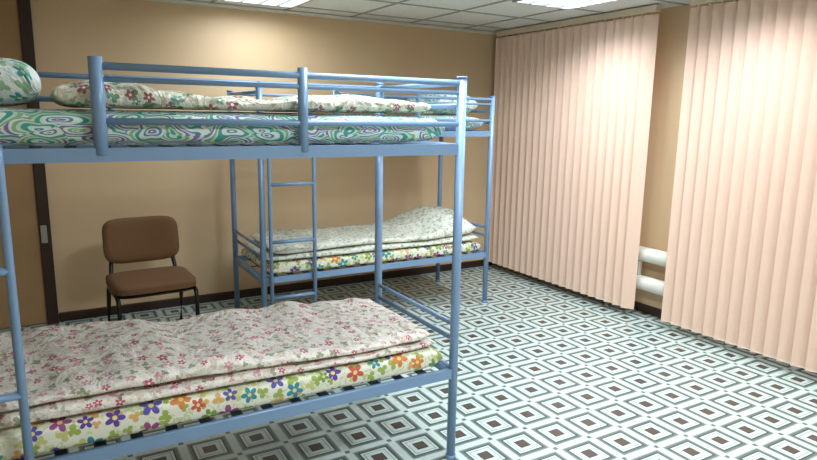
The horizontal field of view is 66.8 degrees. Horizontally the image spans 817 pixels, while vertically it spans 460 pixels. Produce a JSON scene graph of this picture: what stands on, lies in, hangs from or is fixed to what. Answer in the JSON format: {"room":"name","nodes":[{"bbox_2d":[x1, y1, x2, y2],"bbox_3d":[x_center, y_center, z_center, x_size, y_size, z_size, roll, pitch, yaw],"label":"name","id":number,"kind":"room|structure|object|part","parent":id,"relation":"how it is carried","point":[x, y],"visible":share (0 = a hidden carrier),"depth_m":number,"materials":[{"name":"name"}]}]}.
{"room":"dormitory","nodes":[
{"label":"dormitory","id":0,"kind":"room"},
{"bbox_2d":[3,0,505,328],"bbox_3d":[-1.466,-0.611,5.196,6.100,2.420,0.100,-5,12,-30],"label":"wall","id":1,"kind":"structure","parent":0,"point":[82,196],"depth_m":5.12,"materials":[{"name":"paint"}]},
{"bbox_2d":[0,0,47,328],"bbox_3d":[-3.031,-0.452,4.226,0.805,2.390,0.025,-5,12,-30],"label":"door","id":2,"kind":"structure","parent":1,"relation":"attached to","point":[20,184],"depth_m":4.45,"materials":[{"name":"brown wood"}]},
{"bbox_2d":[17,0,58,323],"bbox_3d":[-3.023,-0.456,4.222,0.945,2.418,0.043,-5,12,-30],"label":"frame","id":3,"kind":"object","parent":1,"relation":"attached to","point":[24,6],"visible":0.8,"depth_m":4.47,"materials":[{"name":"brown wood"}]},
{"bbox_2d":[40,225,47,242],"bbox_3d":[-2.648,0.031,4.506,0.040,0.130,0.010,-5,12,-30],"label":"strike plate","id":4,"kind":"object","parent":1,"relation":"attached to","point":[44,238],"visible":1,"depth_m":4.50,"materials":[{"name":"metal"}]},
{"bbox_2d":[59,259,495,321],"bbox_3d":[-0.821,0.497,5.722,4.195,0.070,0.020,-5,12,-30],"label":"baseboard","id":5,"kind":"structure","parent":1,"relation":"attached to","point":[174,302],"depth_m":5.39,"materials":[{"name":"brown wood"}]},
{"bbox_2d":[147,0,511,35],"bbox_3d":[0.194,-1.203,1.998,5.900,0.024,6.800,-5,12,-30],"label":"trim","id":6,"kind":"structure","parent":1,"relation":"attached to","point":[168,1],"depth_m":5.27,"materials":[{"name":"white paint"}]},
{"bbox_2d":[0,264,816,459],"bbox_3d":[0.219,1.201,2.482,6.250,0.100,7.000,-5,12,-30],"label":"floor","id":7,"kind":"structure","parent":0,"point":[547,370],"depth_m":3.55,"materials":[{"name":"tile"}]},
{"bbox_2d":[102,216,199,320],"bbox_3d":[-1.795,0.356,4.303,0.536,0.840,0.577,-6,13,-34],"label":"chair","id":8,"kind":"object","parent":7,"relation":"on","point":[146,238],"visible":0.98,"depth_m":4.33,"materials":[{"name":"brown fabric"}]},
{"bbox_3d":[-1.912,0.066,4.430,0.500,0.320,0.078,-6,4,-34],"label":"backrest","id":9,"kind":"part","parent":8,"relation":"part of","materials":[{"name":"brown fabric"}]},
{"bbox_3d":[-1.770,0.345,4.262,0.530,0.070,0.460,-6,15,-34],"label":"seat","id":10,"kind":"part","parent":8,"relation":"part of","materials":[{"name":"brown fabric"}]},
{"bbox_3d":[-1.793,0.403,4.307,0.536,0.748,0.567,-6,13,-34],"label":"frame","id":11,"kind":"part","parent":8,"relation":"part of","materials":[{"name":"black metal"}]},
{"bbox_2d":[0,56,467,459],"bbox_3d":[-0.805,0.228,2.587,1.979,1.742,0.823,-5,12,-30],"label":"bunk bed","id":12,"kind":"object","parent":7,"relation":"on","point":[100,151],"visible":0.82,"depth_m":2.29,"materials":[{"name":"blue metal"}]},
{"bbox_2d":[0,346,442,459],"bbox_3d":[-0.816,0.589,2.656,1.866,0.109,0.709,-5,12,-30],"label":"mattress","id":13,"kind":"object","parent":12,"relation":"on","point":[49,435],"visible":0.44,"depth_m":2.29,"materials":[{"name":"fabric"}]},
{"bbox_2d":[0,336,438,428],"bbox_3d":[-0.817,0.506,2.636,1.831,0.077,0.693,-5,12,-30],"label":"quilt","id":14,"kind":"object","parent":13,"relation":"on","point":[108,399],"visible":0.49,"depth_m":2.25,"materials":[{"name":"white fabric"}]},
{"bbox_2d":[0,297,428,410],"bbox_3d":[-0.820,0.448,2.626,1.779,0.122,0.672,-5,12,-30],"label":"quilt","id":15,"kind":"object","parent":14,"relation":"on","point":[78,358],"visible":0.95,"depth_m":2.49,"materials":[{"name":"fabric"}]},
{"bbox_2d":[0,108,445,145],"bbox_3d":[-0.803,-0.414,2.475,1.846,0.117,0.706,-5,12,-30],"label":"mattress","id":16,"kind":"object","parent":12,"relation":"on","point":[18,127],"visible":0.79,"depth_m":2.13,"materials":[{"name":"fabric"}]},
{"bbox_2d":[0,59,41,105],"bbox_3d":[-1.437,-0.497,2.074,0.360,0.162,0.570,-5,12,-30],"label":"bed pillow","id":17,"kind":"object","parent":16,"relation":"on","point":[20,84],"visible":1,"depth_m":1.91,"materials":[{"name":"multicoloured fabric"}]},
{"bbox_2d":[46,77,428,112],"bbox_3d":[-0.667,-0.537,2.525,1.407,0.100,0.664,-5,12,-30],"label":"quilt","id":18,"kind":"object","parent":16,"relation":"on","point":[74,92],"visible":0.92,"depth_m":2.15,"materials":[{"name":"multicoloured fabric"}]},
{"bbox_2d":[227,87,495,310],"bbox_3d":[-0.347,-0.217,5.029,1.979,1.742,0.823,-5,12,-30],"label":"bunk bed","id":19,"kind":"object","parent":7,"relation":"on","point":[238,261],"visible":0.56,"depth_m":4.72,"materials":[{"name":"blue metal"}]},
{"bbox_2d":[241,240,480,272],"bbox_3d":[-0.357,0.152,5.101,1.867,0.091,0.708,-5,12,-30],"label":"mattress","id":20,"kind":"object","parent":19,"relation":"on","point":[357,258],"visible":0.47,"depth_m":4.72,"materials":[{"name":"fabric"}]},
{"bbox_2d":[242,233,478,260],"bbox_3d":[-0.359,0.048,5.077,1.843,0.112,0.698,-5,12,-30],"label":"quilt","id":21,"kind":"object","parent":20,"relation":"on","point":[366,247],"visible":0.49,"depth_m":4.71,"materials":[{"name":"white fabric"}]},
{"bbox_2d":[250,206,477,253],"bbox_3d":[-0.340,-0.029,5.077,1.775,0.194,0.665,-5,12,-30],"label":"quilt","id":22,"kind":"object","parent":21,"relation":"on","point":[421,223],"visible":0.91,"depth_m":5.05,"materials":[{"name":"white fabric"}]},
{"bbox_2d":[407,115,482,129],"bbox_3d":[-0.347,-0.859,4.917,1.840,0.117,0.698,-5,12,-30],"label":"mattress","id":23,"kind":"object","parent":19,"relation":"on","point":[469,125],"visible":0.15,"depth_m":5.00,"materials":[{"name":"fabric"}]},
{"bbox_2d":[263,110,435,113],"bbox_3d":[-0.501,-0.940,4.807,1.322,0.066,0.654,-5,12,-30],"label":"quilt","id":24,"kind":"object","parent":23,"relation":"on","point":[425,111],"visible":0.24,"depth_m":4.75,"materials":[{"name":"fabric"}]},
{"bbox_2d":[407,94,476,114],"bbox_3d":[0.264,-1.065,5.239,0.417,0.179,0.554,-5,12,-30],"label":"bed pillow","id":25,"kind":"object","parent":23,"relation":"on","point":[469,108],"visible":0.37,"depth_m":5.04,"materials":[{"name":"white fabric"}]},
{"bbox_2d":[189,0,689,31],"bbox_3d":[0.260,-1.276,2.023,6.250,0.100,7.000,-5,12,-30],"label":"ceiling","id":26,"kind":"structure","parent":0,"point":[508,8],"depth_m":5.02,"materials":[{"name":"tile"}]},
{"bbox_2d":[221,0,312,7],"bbox_3d":[-1.016,-1.699,4.543,0.570,0.015,0.570,-5,12,-30],"label":"ceiling light","id":27,"kind":"object","parent":26,"relation":"in","point":[280,3],"depth_m":4.71,"materials":[{"name":"white plastic"}]},
{"bbox_2d":[209,0,688,28],"bbox_3d":[0.195,-1.218,1.995,5.900,0.006,6.800,-5,12,-30],"label":"grid","id":28,"kind":"object","parent":26,"relation":"attached to","point":[212,1],"visible":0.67,"depth_m":5.09,"materials":[{"name":"white metal"}]},
{"bbox_2d":[512,0,619,9],"bbox_3d":[1.143,-1.639,4.414,0.570,0.015,0.570,-5,12,-30],"label":"ceiling light","id":29,"kind":"object","parent":26,"relation":"in","point":[561,4],"depth_m":4.53,"materials":[{"name":"white plastic"}]},
{"bbox_2d":[488,4,660,308],"bbox_3d":[1.346,-0.664,5.583,0.062,2.345,1.900,-5,12,-30],"label":"vertical blinds","id":30,"kind":"object","parent":26,"relation":"hanging from","point":[572,114],"visible":1,"depth_m":5.38,"materials":[{"name":"fabric"}]},
{"bbox_2d":[661,0,816,372],"bbox_3d":[2.515,-0.277,3.599,0.062,2.345,2.210,-5,12,-30],"label":"vertical blinds","id":31,"kind":"object","parent":26,"relation":"hanging from","point":[741,271],"visible":1,"depth_m":4.07,"materials":[{"name":"fabric"}]},
{"bbox_2d":[513,0,737,308],"bbox_3d":[2.815,-0.268,3.725,0.200,2.420,6.800,-5,12,-30],"label":"wall","id":32,"kind":"structure","parent":0,"point":[673,25],"depth_m":4.87,"materials":[{"name":"paint"}]},
{"bbox_2d":[529,246,666,303],"bbox_3d":[1.580,0.304,5.610,0.156,0.568,2.046,-5,12,-30],"label":"pipes","id":33,"kind":"object","parent":32,"relation":"attached to","point":[654,256],"visible":0.03,"depth_m":4.90,"materials":[{"name":"white metal"}]},
{"bbox_2d":[634,301,661,317],"bbox_3d":[2.705,0.898,3.876,0.020,0.070,6.780,-5,12,-30],"label":"baseboard","id":34,"kind":"structure","parent":32,"relation":"attached to","point":[653,311],"depth_m":5.10,"materials":[{"name":"brown wood"}]}
]}

